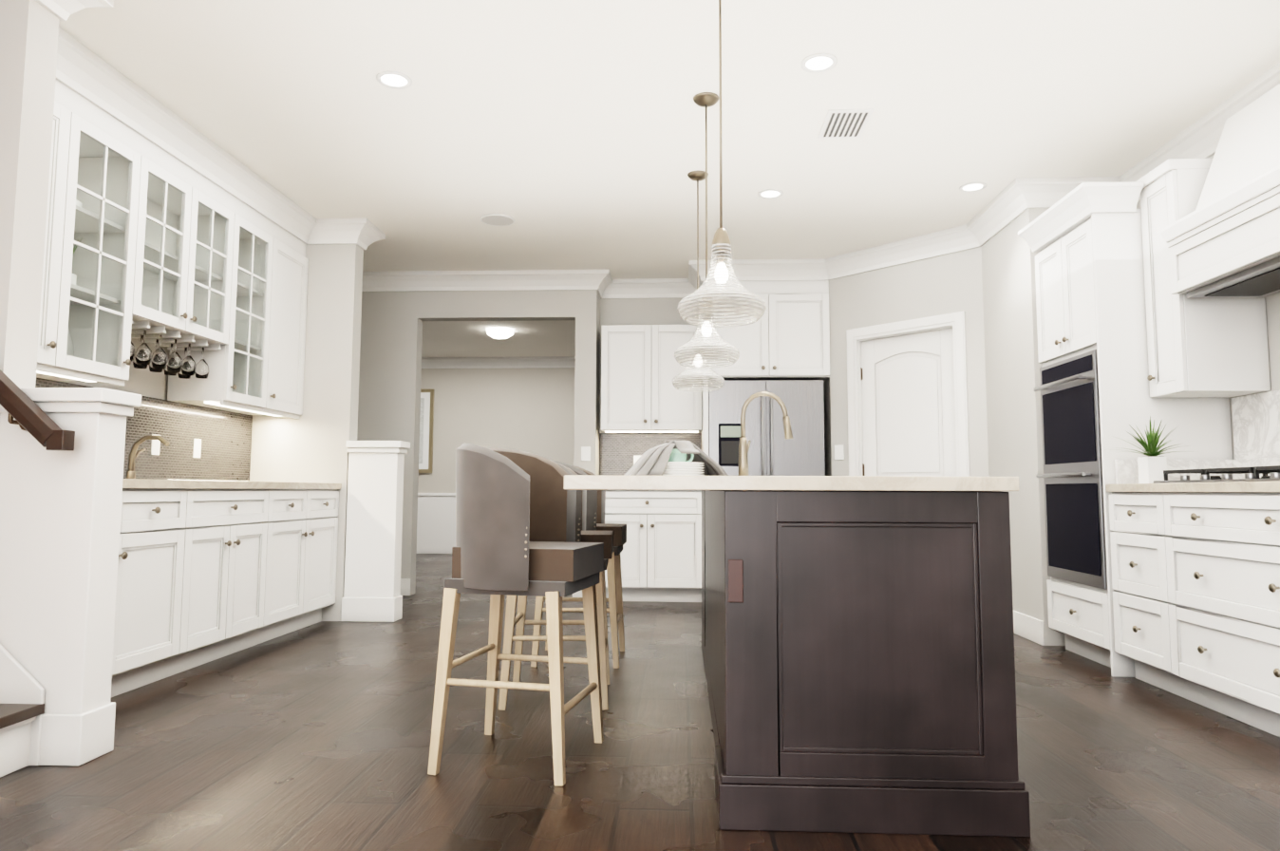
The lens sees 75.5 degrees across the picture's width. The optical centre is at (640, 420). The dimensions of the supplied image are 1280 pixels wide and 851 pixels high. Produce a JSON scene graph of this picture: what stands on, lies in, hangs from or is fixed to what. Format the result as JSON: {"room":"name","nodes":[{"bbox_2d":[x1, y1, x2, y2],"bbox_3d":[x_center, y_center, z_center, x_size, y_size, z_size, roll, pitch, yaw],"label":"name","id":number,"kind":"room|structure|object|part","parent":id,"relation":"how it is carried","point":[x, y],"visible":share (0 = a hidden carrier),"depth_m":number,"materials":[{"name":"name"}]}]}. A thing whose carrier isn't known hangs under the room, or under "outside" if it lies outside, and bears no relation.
{"room":"kitchen","nodes":[
{"label":"kitchen","id":0,"kind":"room"},
{"bbox_2d":[0,0,59,387],"bbox_3d":[-2.312,-1.773,2.469,0.320,5.700,1.180,0,-5,3],"label":"wall","id":1,"kind":"structure","parent":0,"point":[28,31],"depth_m":2.88,"materials":[{"name":"paint"}]},
{"bbox_2d":[0,369,75,451],"bbox_3d":[-3.843,-1.647,2.932,4.024,3.504,0.102,0,-5,3],"label":"handrail","id":2,"kind":"object","parent":1,"relation":"attached to","point":[29,415],"depth_m":2.65,"materials":[{"name":"brown wood"}]},
{"bbox_2d":[0,387,410,766],"bbox_3d":[-1.883,0.629,4.228,0.380,1.215,3.110,0,-5,3],"label":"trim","id":3,"kind":"structure","parent":1,"relation":"attached to","point":[60,518],"depth_m":2.73,"materials":[{"name":"white wood"}]},
{"bbox_2d":[35,0,1279,368],"bbox_3d":[-1.517,-1.417,4.469,8.870,0.145,14.400,0,-5,3],"label":"crown molding","id":4,"kind":"structure","parent":1,"relation":"attached to","point":[94,78],"depth_m":5.39,"materials":[{"name":"white wood"}]},
{"bbox_2d":[59,338,254,481],"bbox_3d":[-2.795,-0.073,5.021,0.180,2.740,4.140,0,-5,3],"label":"wall","id":5,"kind":"structure","parent":0,"point":[143,382],"depth_m":4.59,"materials":[{"name":"paint"}]},
{"bbox_2d":[36,78,77,375],"bbox_3d":[-2.618,-0.842,3.252,0.350,1.244,0.501,0,-5,3],"label":"upper cabinet","id":6,"kind":"object","parent":5,"relation":"attached to","point":[65,124],"depth_m":3.46,"materials":[{"name":"white wood"}]},
{"bbox_2d":[36,94,146,386],"bbox_3d":[-2.595,-0.801,3.731,0.350,1.244,0.460,0,-5,3],"label":"upper cabinet","id":7,"kind":"object","parent":5,"relation":"attached to","point":[141,232],"depth_m":3.89,"materials":[{"name":"white wood"}]},
{"bbox_2d":[134,138,241,405],"bbox_3d":[-2.563,-0.746,4.378,0.350,1.244,0.840,0,-5,3],"label":"upper cabinet","id":8,"kind":"object","parent":5,"relation":"attached to","point":[188,271],"depth_m":4.59,"materials":[{"name":"white wood"}]},
{"bbox_2d":[130,321,209,378],"bbox_3d":[-2.529,-0.357,4.343,0.172,0.185,0.709,0,-5,3],"label":"stemware","id":9,"kind":"object","parent":8,"relation":"hanging from","point":[158,360],"visible":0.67,"depth_m":4.37,"materials":[{"name":"clear glass"}]},
{"bbox_2d":[199,201,279,413],"bbox_3d":[-2.530,-0.691,5.024,0.350,1.244,0.460,0,-5,3],"label":"upper cabinet","id":10,"kind":"object","parent":5,"relation":"attached to","point":[254,290],"depth_m":5.19,"materials":[{"name":"white wood"}]},
{"bbox_2d":[242,225,308,418],"bbox_3d":[-2.507,-0.650,5.504,0.350,1.244,0.503,0,-5,3],"label":"upper cabinet","id":11,"kind":"object","parent":5,"relation":"attached to","point":[291,263],"depth_m":5.52,"materials":[{"name":"white wood"}]},
{"bbox_2d":[250,244,364,621],"bbox_3d":[-2.328,-0.008,5.761,0.680,2.740,0.150,0,-5,3],"label":"wall","id":12,"kind":"structure","parent":0,"point":[311,447],"depth_m":5.71,"materials":[{"name":"paint"}]},
{"bbox_2d":[418,388,433,472],"bbox_3d":[-3.243,0.145,11.635,0.670,1.180,0.037,0,-5,3],"label":"picture frame","id":13,"kind":"object","parent":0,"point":[425,447],"visible":0.23,"depth_m":11.59,"materials":[{"name":"gold metal"}]},
{"bbox_2d":[360,289,600,595],"bbox_3d":[-3.163,0.109,7.184,5.590,2.740,0.140,0,-5,3],"label":"wall","id":14,"kind":"structure","parent":0,"point":[367,376],"depth_m":7.14,"materials":[{"name":"paint"}]},
{"bbox_2d":[400,578,410,595],"bbox_3d":[-2.259,1.398,6.951,0.660,0.140,0.018,0,-5,3],"label":"baseboard","id":15,"kind":"structure","parent":14,"relation":"attached to","point":[404,582],"depth_m":6.93,"materials":[{"name":"white wood"}]},
{"bbox_2d":[581,446,590,460],"bbox_3d":[-0.456,0.282,6.961,0.080,0.120,0.007,0,-5,3],"label":"switch plate","id":16,"kind":"object","parent":14,"relation":"attached to","point":[586,453],"depth_m":6.96,"materials":[{"name":"white plastic"}]},
{"bbox_2d":[0,553,1279,850],"bbox_3d":[-1.143,1.308,4.420,8.720,0.100,14.800,0,-5,3],"label":"floor","id":17,"kind":"structure","parent":0,"point":[313,738],"depth_m":2.70,"materials":[{"name":"brown wood"}]},
{"bbox_2d":[0,643,45,777],"bbox_3d":[-3.764,-0.509,2.434,3.661,3.172,0.894,0,-5,3],"label":"staircase","id":18,"kind":"structure","parent":17,"relation":"on","point":[22,699],"depth_m":2.64,"materials":[{"name":"white wood"}]},
{"bbox_2d":[110,494,122,697],"bbox_3d":[-2.484,0.698,3.126,0.621,0.886,0.524,0,-5,3],"label":"base cabinet","id":19,"kind":"object","parent":17,"relation":"on","point":[122,495],"depth_m":3.42,"materials":[{"name":"white wood"}]},
{"bbox_2d":[111,487,190,696],"bbox_3d":[-2.459,0.741,3.634,0.621,0.886,0.498,0,-5,3],"label":"base cabinet","id":20,"kind":"object","parent":17,"relation":"on","point":[155,545],"depth_m":3.66,"materials":[{"name":"white wood"}]},
{"bbox_2d":[122,479,341,490],"bbox_3d":[-2.428,0.333,4.280,0.653,0.040,2.762,0,-5,3],"label":"countertop","id":21,"kind":"structure","parent":20,"relation":"on","point":[157,484],"depth_m":4.22,"materials":[{"name":"white stone"}]},
{"bbox_2d":[183,490,274,671],"bbox_3d":[-2.427,0.795,4.270,0.621,0.886,0.780,0,-5,3],"label":"base cabinet","id":22,"kind":"object","parent":17,"relation":"on","point":[220,555],"depth_m":4.26,"materials":[{"name":"white wood"}]},
{"bbox_2d":[266,490,338,640],"bbox_3d":[-2.384,0.869,5.137,0.621,0.886,0.962,0,-5,3],"label":"base cabinet","id":23,"kind":"object","parent":17,"relation":"on","point":[304,524],"depth_m":5.10,"materials":[{"name":"white wood"}]},
{"bbox_2d":[427,443,603,786],"bbox_3d":[-0.393,0.602,2.795,0.516,1.041,0.534,0,-5,3],"label":"bar stool","id":24,"kind":"object","parent":17,"relation":"on","point":[515,521],"visible":1,"depth_m":2.61,"materials":[{"name":"leather"}]},
{"bbox_2d":[498,457,612,710],"bbox_3d":[-0.349,0.671,3.612,0.479,1.041,0.521,0,-5,3],"label":"bar stool","id":25,"kind":"object","parent":17,"relation":"on","point":[512,619],"visible":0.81,"depth_m":3.39,"materials":[{"name":"wood"}]},
{"bbox_2d":[530,460,626,668],"bbox_3d":[-0.314,0.739,4.407,0.463,1.041,0.522,0,-5,3],"label":"bar stool","id":26,"kind":"object","parent":17,"relation":"on","point":[595,510],"visible":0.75,"depth_m":4.19,"materials":[{"name":"leather"}]},
{"bbox_2d":[599,432,703,602],"bbox_3d":[0.072,0.775,6.880,0.893,1.388,0.668,0,-5,3],"label":"cabinet","id":27,"kind":"object","parent":17,"relation":"on","point":[661,555],"visible":0.71,"depth_m":6.58,"materials":[{"name":"white wood"}]},
{"bbox_2d":[700,280,829,490],"bbox_3d":[1.033,0.167,6.899,1.020,2.610,0.638,0,-5,3],"label":"wall cabinet","id":28,"kind":"object","parent":17,"relation":"on","point":[785,335],"visible":0.71,"depth_m":6.70,"materials":[{"name":"white wood"}]},
{"bbox_2d":[708,379,825,475],"bbox_3d":[1.018,0.579,6.813,0.910,1.775,0.666,0,-5,3],"label":"refrigerator","id":29,"kind":"object","parent":17,"relation":"on","point":[772,451],"visible":0.29,"depth_m":6.59,"materials":[{"name":"silver metal"}]},
{"bbox_2d":[701,489,1030,836],"bbox_3d":[0.677,0.740,3.470,0.810,0.890,2.590,0,-5,3],"label":"kitchen island","id":30,"kind":"object","parent":17,"relation":"on","point":[857,648],"visible":1,"depth_m":2.21,"materials":[{"name":"brown wood"}]},
{"bbox_2d":[563,474,1019,490],"bbox_3d":[0.464,0.281,3.538,1.223,0.039,2.630,0,-5,3],"label":"island countertop","id":31,"kind":"structure","parent":30,"relation":"on","point":[793,482],"depth_m":2.23,"materials":[{"name":"stone"}]},
{"bbox_2d":[623,439,728,475],"bbox_3d":[0.163,0.181,3.719,0.516,0.185,0.281,3,-6,-31],"label":"plate","id":32,"kind":"object","parent":31,"relation":"on","point":[676,458],"visible":0.77,"depth_m":3.63,"materials":[{"name":"white ceramic"}]},
{"bbox_2d":[737,391,792,475],"bbox_3d":[0.567,0.075,3.768,0.253,0.410,0.109,0,-5,3],"label":"faucet","id":33,"kind":"object","parent":31,"relation":"on","point":[743,446],"visible":0.88,"depth_m":3.73,"materials":[{"name":"gold metal"}]},
{"bbox_2d":[1017,181,1232,677],"bbox_3d":[2.563,0.058,4.377,0.706,2.416,0.790,0,-5,3],"label":"tall cabinet","id":34,"kind":"object","parent":17,"relation":"on","point":[1083,240],"visible":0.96,"depth_m":4.17,"materials":[{"name":"white wood"}]},
{"bbox_2d":[1106,488,1166,690],"bbox_3d":[2.577,0.772,3.752,0.618,0.885,0.460,0,-5,3],"label":"base cabinet","id":35,"kind":"object","parent":17,"relation":"on","point":[1137,573],"depth_m":3.79,"materials":[{"name":"white wood"}]},
{"bbox_2d":[1158,488,1279,736],"bbox_3d":[2.543,0.713,3.066,0.618,0.885,0.920,0,-5,3],"label":"base cabinet","id":36,"kind":"object","parent":17,"relation":"on","point":[1195,580],"depth_m":3.19,"materials":[{"name":"white wood"}]},
{"bbox_2d":[1105,481,1279,488],"bbox_3d":[2.418,0.046,0.685,0.625,0.039,6.704,0,-5,3],"label":"countertop","id":37,"kind":"structure","parent":36,"relation":"on","point":[1232,484],"depth_m":3.26,"materials":[{"name":"white stone"}]},
{"bbox_2d":[1114,415,1193,483],"bbox_3d":[2.369,0.139,3.860,0.388,0.311,0.419,0,-5,3],"label":"potted plant","id":38,"kind":"object","parent":37,"relation":"on","point":[1152,465],"visible":0.98,"depth_m":3.83,"materials":[{"name":"white ceramic"}]},
{"bbox_2d":[1153,465,1279,483],"bbox_3d":[2.565,0.218,3.288,0.520,0.058,0.910,0,-5,3],"label":"cooktop","id":39,"kind":"object","parent":37,"relation":"in","point":[1251,473],"visible":1,"depth_m":3.36,"materials":[{"name":"silver metal"}]},
{"bbox_2d":[58,0,1279,357],"bbox_3d":[-1.456,-1.532,4.677,9.370,0.120,14.800,0,-5,3],"label":"ceiling","id":40,"kind":"structure","parent":0,"point":[568,133],"depth_m":4.02,"materials":[{"name":"paint"}]},
{"bbox_2d":[376,71,412,89],"bbox_3d":[-1.059,-1.514,3.567,0.149,0.100,0.150,0,-5,3],"label":"recessed light","id":41,"kind":"object","parent":40,"relation":"attached to","point":[396,80],"depth_m":3.75,"materials":[{"name":"beige"}]},
{"bbox_2d":[480,213,514,225],"bbox_3d":[-0.929,-1.358,5.404,0.226,0.100,0.231,0,-5,3],"label":"ceiling speaker","id":42,"kind":"object","parent":40,"relation":"attached to","point":[494,219],"depth_m":5.68,"materials":[{"name":"beige"}]},
{"bbox_2d":[486,326,513,338],"bbox_3d":[-1.556,-1.030,9.295,0.338,0.100,0.673,0,-5,3],"label":"ceiling light","id":43,"kind":"object","parent":40,"relation":"attached to","point":[498,332],"depth_m":9.51,"materials":[{"name":"beige"}]},
{"bbox_2d":[672,170,724,391],"bbox_3d":[0.338,-0.813,4.818,0.304,1.272,0.304,0,-5,3],"label":"pendant light","id":44,"kind":"object","parent":40,"relation":"hanging from","point":[697,176],"depth_m":4.81,"materials":[{"name":"silver metal"}]},
{"bbox_3d":[0.336,-0.311,4.775,0.304,0.264,0.304,0,-5,3],"label":"pendant light shade","id":45,"kind":"part","parent":44,"relation":"part of","materials":[{"name":"glass"}]},
{"bbox_2d":[674,92,739,367],"bbox_3d":[0.311,-0.894,3.872,0.304,1.272,0.304,0,-5,3],"label":"pendant light","id":46,"kind":"object","parent":40,"relation":"hanging from","point":[705,100],"depth_m":3.86,"materials":[{"name":"clear glass"}]},
{"bbox_3d":[0.309,-0.391,3.829,0.304,0.264,0.304,0,-5,3],"label":"pendant light shade","id":47,"kind":"part","parent":46,"relation":"part of","materials":[{"name":"glass"}]},
{"bbox_2d":[677,0,766,327],"bbox_3d":[0.283,-0.977,2.895,0.304,1.272,0.304,0,-5,3],"label":"pendant light","id":48,"kind":"object","parent":40,"relation":"hanging from","point":[721,235],"depth_m":2.84,"materials":[{"name":"clear glass"}]},
{"bbox_3d":[0.281,-0.474,2.853,0.304,0.264,0.304,0,-5,3],"label":"pendant light shade","id":49,"kind":"part","parent":48,"relation":"part of","materials":[{"name":"glass"}]},
{"bbox_2d":[757,188,783,198],"bbox_3d":[0.774,-1.393,4.909,0.148,0.100,0.144,0,-5,3],"label":"recessed light","id":50,"kind":"object","parent":40,"relation":"attached to","point":[768,193],"depth_m":5.17,"materials":[{"name":"beige"}]},
{"bbox_2d":[800,53,837,73],"bbox_3d":[0.737,-1.520,3.411,0.148,0.100,0.153,0,-5,3],"label":"recessed light","id":51,"kind":"object","parent":40,"relation":"attached to","point":[816,63],"depth_m":3.59,"materials":[{"name":"beige"}]},
{"bbox_2d":[817,108,874,138],"bbox_3d":[0.984,-1.471,3.976,0.211,0.100,0.320,0,-5,3],"label":"air vent","id":52,"kind":"object","parent":40,"relation":"attached to","point":[843,123],"depth_m":4.17,"materials":[{"name":"beige metal"}]},
{"bbox_2d":[959,181,986,191],"bbox_3d":[1.925,-1.399,4.782,0.148,0.100,0.152,0,-5,3],"label":"recessed light","id":53,"kind":"object","parent":40,"relation":"attached to","point":[970,186],"depth_m":5.04,"materials":[{"name":"beige"}]},
{"bbox_2d":[600,277,995,490],"bbox_3d":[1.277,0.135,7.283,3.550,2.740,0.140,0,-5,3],"label":"wall","id":54,"kind":"structure","parent":0,"point":[613,311],"depth_m":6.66,"materials":[{"name":"paint"}]},
{"bbox_2d":[416,492,455,553],"bbox_3d":[-1.969,1.421,11.469,7.270,0.860,0.037,0,-5,3],"label":"wainscoting","id":55,"kind":"structure","parent":54,"relation":"attached to","point":[436,526],"depth_m":11.51,"materials":[{"name":"white wood"}]},
{"bbox_2d":[601,324,702,432],"bbox_3d":[0.104,-0.344,7.116,0.853,0.902,0.380,0,-5,3],"label":"upper cabinet","id":56,"kind":"object","parent":54,"relation":"attached to","point":[641,367],"visible":0.94,"depth_m":6.97,"materials":[{"name":"white wood"}]},
{"bbox_2d":[835,247,983,476],"bbox_3d":[2.012,0.052,6.264,0.780,2.740,0.869,0,-5,3],"label":"wall","id":57,"kind":"structure","parent":0,"point":[949,283],"depth_m":6.11,"materials":[{"name":"paint"}]},
{"bbox_2d":[834,444,844,460],"bbox_3d":[1.576,0.255,6.548,0.007,0.120,0.080,5,-7,-42],"label":"switch plate","id":58,"kind":"object","parent":57,"relation":"attached to","point":[838,449],"depth_m":6.54,"materials":[{"name":"white plastic"}]},
{"bbox_2d":[846,311,970,476],"bbox_3d":[2.012,0.334,6.151,0.163,2.156,0.966,5,-7,-42],"label":"pantry door","id":59,"kind":"structure","parent":57,"relation":"in","point":[907,390],"depth_m":6.16,"materials":[{"name":"white wood"}]},
{"bbox_2d":[1013,610,1044,645],"bbox_3d":[2.355,1.270,5.226,0.027,0.140,0.878,0,-5,3],"label":"baseboard","id":60,"kind":"structure","parent":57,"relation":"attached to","point":[1027,627],"depth_m":4.96,"materials":[{"name":"white wood"}]},
{"bbox_2d":[1036,207,1065,645],"bbox_3d":[2.697,-0.059,4.931,0.480,2.740,0.100,0,-5,3],"label":"wall","id":61,"kind":"structure","parent":0,"point":[1058,638],"depth_m":4.78,"materials":[{"name":"paint"}]},
{"bbox_2d":[987,153,1279,615],"bbox_3d":[2.877,-0.297,2.116,0.140,2.740,10.340,0,-5,3],"label":"wall","id":62,"kind":"structure","parent":0,"point":[1016,412],"depth_m":5.08,"materials":[{"name":"paint"}]},
{"bbox_2d":[1114,459,1233,492],"bbox_3d":[2.615,0.271,4.037,0.564,0.159,0.021,0,-5,3],"label":"backsplash","id":63,"kind":"structure","parent":62,"relation":"attached to","point":[1126,471],"depth_m":4.03,"materials":[{"name":"tile"}]},
{"bbox_2d":[1136,158,1270,397],"bbox_3d":[2.696,-0.671,3.979,0.403,1.100,0.280,0,-5,3],"label":"upper cabinet","id":64,"kind":"object","parent":62,"relation":"attached to","point":[1207,348],"visible":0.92,"depth_m":3.82,"materials":[{"name":"white wood"}]},
{"bbox_2d":[1159,83,1279,298],"bbox_3d":[2.634,-1.013,3.389,0.468,0.840,0.948,0,-5,3],"label":"range hood","id":65,"kind":"object","parent":62,"relation":"attached to","point":[1223,239],"visible":0.98,"depth_m":3.52,"materials":[{"name":"white wood"}]}
]}

